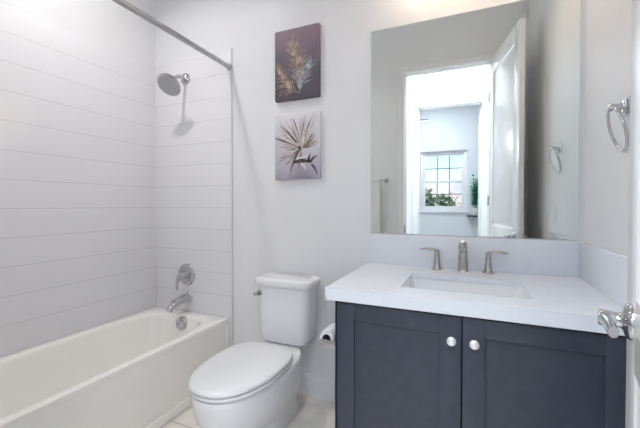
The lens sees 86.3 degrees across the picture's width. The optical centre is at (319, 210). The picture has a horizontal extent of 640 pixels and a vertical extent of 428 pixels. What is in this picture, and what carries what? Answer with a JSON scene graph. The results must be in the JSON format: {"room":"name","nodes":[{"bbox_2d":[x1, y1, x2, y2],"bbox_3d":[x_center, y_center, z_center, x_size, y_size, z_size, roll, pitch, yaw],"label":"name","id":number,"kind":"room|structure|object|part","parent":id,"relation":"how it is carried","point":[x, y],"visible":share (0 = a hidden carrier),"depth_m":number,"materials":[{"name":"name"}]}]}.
{"room":"bathroom","nodes":[
{"label":"bathroom","id":0,"kind":"room"},
{"bbox_2d":[5,0,154,65],"bbox_3d":[-1.625,-0.388,1.851,0.120,3.050,1.640,0,1,24],"label":"wall","id":1,"kind":"structure","parent":0,"point":[106,22],"depth_m":2.23,"materials":[{"name":"paint"}]},
{"bbox_2d":[0,0,156,356],"bbox_3d":[-1.567,0.039,1.828,0.009,2.197,1.631,0,1,24],"label":"wall tile","id":2,"kind":"structure","parent":1,"relation":"attached to","point":[78,148],"depth_m":2.01,"materials":[{"name":"white tile"}]},
{"bbox_2d":[2,0,228,66],"bbox_3d":[-1.246,-1.060,1.673,0.707,0.006,1.640,0,1,24],"label":"trim","id":3,"kind":"structure","parent":1,"relation":"attached to","point":[2,0],"depth_m":2.18,"materials":[{"name":"paint"}]},
{"bbox_2d":[160,394,334,427],"bbox_3d":[-0.250,1.188,0.698,5.400,0.060,2.940,0,1,24],"label":"floor","id":4,"kind":"structure","parent":0,"point":[312,412],"depth_m":1.87,"materials":[{"name":"tile"}]},
{"bbox_2d":[0,306,228,427],"bbox_3d":[-1.244,0.940,1.707,0.692,0.400,1.620,0,1,24],"label":"bathtub","id":5,"kind":"object","parent":4,"relation":"on","point":[135,370],"visible":0.92,"depth_m":1.82,"materials":[{"name":"ceramic"}]},
{"bbox_2d":[188,272,319,427],"bbox_3d":[-0.317,0.767,1.736,0.390,0.746,0.794,0,1,24],"label":"toilet","id":6,"kind":"object","parent":4,"relation":"on","point":[251,384],"visible":1,"depth_m":1.67,"materials":[{"name":"white ceramic"}]},
{"bbox_3d":[-0.372,0.742,1.619,0.382,0.028,0.536,0,1,24],"label":"lid","id":7,"kind":"part","parent":6,"relation":"part of","materials":[{"name":"plastic"}]},
{"bbox_3d":[-0.373,0.766,1.619,0.380,0.022,0.528,0,1,24],"label":"seat","id":8,"kind":"part","parent":6,"relation":"part of","materials":[{"name":"plastic"}]},
{"bbox_3d":[-0.328,0.957,1.725,0.380,0.366,0.753,0,1,24],"label":"bowl","id":9,"kind":"part","parent":6,"relation":"part of","materials":[{"name":"white ceramic"}]},
{"bbox_3d":[-0.191,0.412,1.997,0.374,0.046,0.204,0,1,24],"label":"tank lid","id":10,"kind":"part","parent":6,"relation":"part of","materials":[{"name":"white ceramic"}]},
{"bbox_3d":[-0.188,0.598,2.009,0.340,0.327,0.186,0,1,24],"label":"tank","id":11,"kind":"part","parent":6,"relation":"part of","materials":[{"name":"white ceramic"}]},
{"bbox_2d":[335,301,626,427],"bbox_3d":[0.602,0.748,1.430,0.943,0.794,0.654,0,1,24],"label":"vanity cabinet","id":12,"kind":"object","parent":4,"relation":"on","point":[395,367],"visible":0.88,"depth_m":1.15,"materials":[{"name":"blue paint"}]},
{"bbox_2d":[320,336,334,347],"bbox_3d":[0.091,0.612,1.609,0.138,0.045,0.166,0,1,24],"label":"toilet paper holder","id":13,"kind":"object","parent":12,"relation":"attached to","point":[327,342],"visible":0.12,"depth_m":1.56,"materials":[{"name":"silver metal"}]},
{"bbox_2d":[319,323,334,339],"bbox_3d":[0.052,0.592,1.626,0.072,0.072,0.110,0,1,24],"label":"toilet paper roll","id":14,"kind":"object","parent":13,"relation":"on","point":[329,331],"visible":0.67,"depth_m":1.59,"materials":[{"name":"paper"}]},
{"bbox_3d":[0.277,0.705,1.262,0.452,0.686,0.020,0,1,24],"label":"door","id":15,"kind":"part","parent":12,"relation":"part of","materials":[{"name":"blue paint"}]},
{"bbox_3d":[0.445,0.442,1.155,0.034,0.034,0.034,0,1,24],"label":"knob","id":16,"kind":"part","parent":12,"relation":"part of","materials":[{"name":"silver metal"}]},
{"bbox_3d":[0.510,0.442,1.126,0.034,0.034,0.034,0,1,24],"label":"knob","id":17,"kind":"part","parent":12,"relation":"part of","materials":[{"name":"silver metal"}]},
{"bbox_2d":[325,263,624,335],"bbox_3d":[0.599,0.326,1.435,0.984,0.048,0.639,0,1,24],"label":"countertop","id":18,"kind":"structure","parent":12,"relation":"on","point":[564,302],"depth_m":1.23,"materials":[{"name":"white stone"}]},
{"bbox_2d":[420,240,507,273],"bbox_3d":[0.676,0.220,1.627,0.399,0.157,0.145,0,1,24],"label":"faucet","id":19,"kind":"object","parent":18,"relation":"on","point":[463,255],"visible":1,"depth_m":1.64,"materials":[{"name":"silver metal"}]},
{"bbox_3d":[0.552,0.198,1.727,0.091,0.019,0.034,0,1,24],"label":"lever","id":20,"kind":"part","parent":19,"relation":"part of","materials":[{"name":"silver metal"}]},
{"bbox_3d":[0.588,0.246,1.714,0.056,0.102,0.056,0,1,24],"label":"handle","id":21,"kind":"part","parent":19,"relation":"part of","materials":[{"name":"silver metal"}]},
{"bbox_3d":[0.680,0.220,1.623,0.052,0.157,0.141,0,1,24],"label":"spout","id":22,"kind":"part","parent":19,"relation":"part of","materials":[{"name":"silver metal"}]},
{"bbox_3d":[0.800,0.247,1.621,0.056,0.102,0.056,0,1,24],"label":"handle","id":23,"kind":"part","parent":19,"relation":"part of","materials":[{"name":"silver metal"}]},
{"bbox_3d":[0.834,0.200,1.603,0.091,0.019,0.034,0,1,24],"label":"lever","id":24,"kind":"part","parent":19,"relation":"part of","materials":[{"name":"silver metal"}]},
{"bbox_2d":[405,277,528,339],"bbox_3d":[0.585,0.410,1.400,0.495,0.172,0.340,0,1,24],"label":"sink","id":25,"kind":"object","parent":18,"relation":"in","point":[422,283],"visible":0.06,"depth_m":1.53,"materials":[{"name":"white ceramic"}]},
{"bbox_3d":[0.697,0.708,1.079,0.458,0.686,0.020,0,1,24],"label":"door","id":26,"kind":"part","parent":12,"relation":"part of","materials":[{"name":"blue paint"}]},
{"bbox_2d":[154,0,586,378],"bbox_3d":[-0.007,-0.392,2.103,2.882,3.050,0.120,0,1,24],"label":"wall","id":27,"kind":"structure","parent":0,"point":[320,227],"depth_m":2.08,"materials":[{"name":"paint"}]},
{"bbox_2d":[155,50,231,346],"bbox_3d":[-0.919,0.028,2.439,0.707,2.197,0.009,0,1,24],"label":"wall tile","id":28,"kind":"structure","parent":27,"relation":"attached to","point":[193,126],"depth_m":2.41,"materials":[{"name":"white tile"}]},
{"bbox_2d":[112,0,232,70],"bbox_3d":[-0.929,-0.958,1.536,0.048,0.078,1.622,0,1,24],"label":"shower rod","id":29,"kind":"object","parent":28,"relation":"attached to","point":[123,3],"visible":1,"depth_m":1.82,"materials":[{"name":"metal"}]},
{"bbox_2d":[157,73,189,95],"bbox_3d":[-0.995,-0.879,2.334,0.161,0.192,0.217,0,1,24],"label":"shower","id":30,"kind":"object","parent":28,"relation":"attached to","point":[169,84],"visible":1,"depth_m":2.29,"materials":[{"name":"silver metal"}]},
{"bbox_3d":[-0.985,-0.907,2.373,0.029,0.087,0.137,0,1,24],"label":"arm","id":31,"kind":"part","parent":30,"relation":"part of","materials":[{"name":"silver metal"}]},
{"bbox_2d":[166,292,191,312],"bbox_3d":[-0.986,0.645,2.369,0.074,0.105,0.195,0,1,24],"label":"tub spout","id":32,"kind":"object","parent":28,"relation":"attached to","point":[187,297],"visible":1,"depth_m":2.35,"materials":[{"name":"silver metal"}]},
{"bbox_2d":[175,264,194,290],"bbox_3d":[-0.979,0.473,2.417,0.156,0.174,0.095,0,1,24],"label":"shower valve","id":33,"kind":"object","parent":28,"relation":"attached to","point":[186,274],"visible":1,"depth_m":2.43,"materials":[{"name":"silver metal"}]},
{"bbox_3d":[-0.992,0.504,2.393,0.029,0.113,0.043,1,1,41],"label":"lever","id":34,"kind":"part","parent":33,"relation":"part of","materials":[{"name":"silver metal"}]},
{"bbox_3d":[-0.963,0.464,2.454,0.156,0.156,0.014,0,1,24],"label":"plate","id":35,"kind":"part","parent":33,"relation":"part of","materials":[{"name":"silver metal"}]},
{"bbox_2d":[230,48,233,345],"bbox_3d":[-0.592,0.024,2.295,0.008,2.212,0.012,0,1,24],"label":"trim","id":36,"kind":"structure","parent":27,"relation":"attached to","point":[230,48],"depth_m":2.29,"materials":[{"name":"tile"}]},
{"bbox_2d":[275,23,320,102],"bbox_3d":[-0.138,-0.886,2.068,0.298,0.426,0.032,0,1,24],"label":"print","id":37,"kind":"object","parent":27,"relation":"attached to","point":[297,50],"visible":1,"depth_m":2.05,"materials":[{"name":"purple fabric"}]},
{"bbox_2d":[275,111,320,179],"bbox_3d":[-0.136,-0.389,2.076,0.304,0.396,0.031,0,1,24],"label":"print","id":38,"kind":"object","parent":27,"relation":"attached to","point":[297,135],"visible":1,"depth_m":2.06},
{"bbox_2d":[298,372,334,402],"bbox_3d":[-0.141,1.067,2.115,0.977,0.132,0.014,0,1,24],"label":"baseboard","id":39,"kind":"structure","parent":27,"relation":"attached to","point":[319,387],"depth_m":2.05,"materials":[{"name":"paint"}]},
{"bbox_2d":[368,233,583,276],"bbox_3d":[0.724,0.215,1.717,0.984,0.163,0.019,0,1,24],"label":"backsplash","id":40,"kind":"structure","parent":27,"relation":"attached to","point":[525,256],"depth_m":1.67,"materials":[{"name":"white stone"}]},
{"bbox_2d":[371,0,580,239],"bbox_3d":[0.722,-0.428,1.714,0.952,1.116,0.006,0,1,24],"label":"mirror","id":41,"kind":"object","parent":27,"relation":"attached to","point":[475,114],"visible":1,"depth_m":1.68,"materials":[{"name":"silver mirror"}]},
{"bbox_2d":[583,0,631,255],"bbox_3d":[0.906,-0.368,0.743,0.120,3.050,1.640,0,1,24],"label":"wall","id":42,"kind":"structure","parent":0,"point":[608,22],"depth_m":1.28,"materials":[{"name":"paint"}]},
{"bbox_2d":[579,242,627,306],"bbox_3d":[1.040,0.225,1.235,0.018,0.160,0.610,0,1,24],"label":"backsplash","id":43,"kind":"structure","parent":42,"relation":"attached to","point":[605,270],"depth_m":1.23,"materials":[{"name":"white stone"}]},
{"bbox_2d":[606,96,630,150],"bbox_3d":[0.974,-0.278,1.117,0.052,0.171,0.153,0,1,24],"label":"towel ring","id":44,"kind":"object","parent":42,"relation":"attached to","point":[623,108],"visible":0.99,"depth_m":1.10,"materials":[{"name":"silver metal"}]},
{"bbox_3d":[0.970,-0.338,1.118,0.042,0.026,0.026,0,1,24],"label":"post","id":45,"kind":"part","parent":44,"relation":"part of","materials":[{"name":"silver metal"}]},
{"bbox_3d":[0.992,-0.338,1.108,0.014,0.052,0.052,0,1,24],"label":"mounting plate","id":46,"kind":"part","parent":44,"relation":"part of","materials":[{"name":"silver metal"}]},
{"bbox_3d":[-0.388,-0.361,0.354,5.400,3.050,0.110,0,1,24],"label":"wall","id":47,"kind":"structure","parent":0,"visible":0},
{"bbox_2d":[597,0,639,427],"bbox_3d":[0.470,-0.080,0.432,0.145,2.464,0.746,1,1,36],"label":"door","id":48,"kind":"structure","parent":47,"relation":"in","point":[628,319],"depth_m":0.68,"materials":[{"name":"paint"}]},
{"bbox_3d":[0.574,0.225,0.680,0.023,0.032,0.098,1,1,33],"label":"lever","id":49,"kind":"part","parent":48,"relation":"part of","materials":[{"name":"silver metal"}]},
{"bbox_3d":[0.610,0.226,0.707,0.055,0.074,0.074,1,1,36],"label":"handle","id":50,"kind":"part","parent":48,"relation":"part of","materials":[{"name":"silver metal"}]}
]}

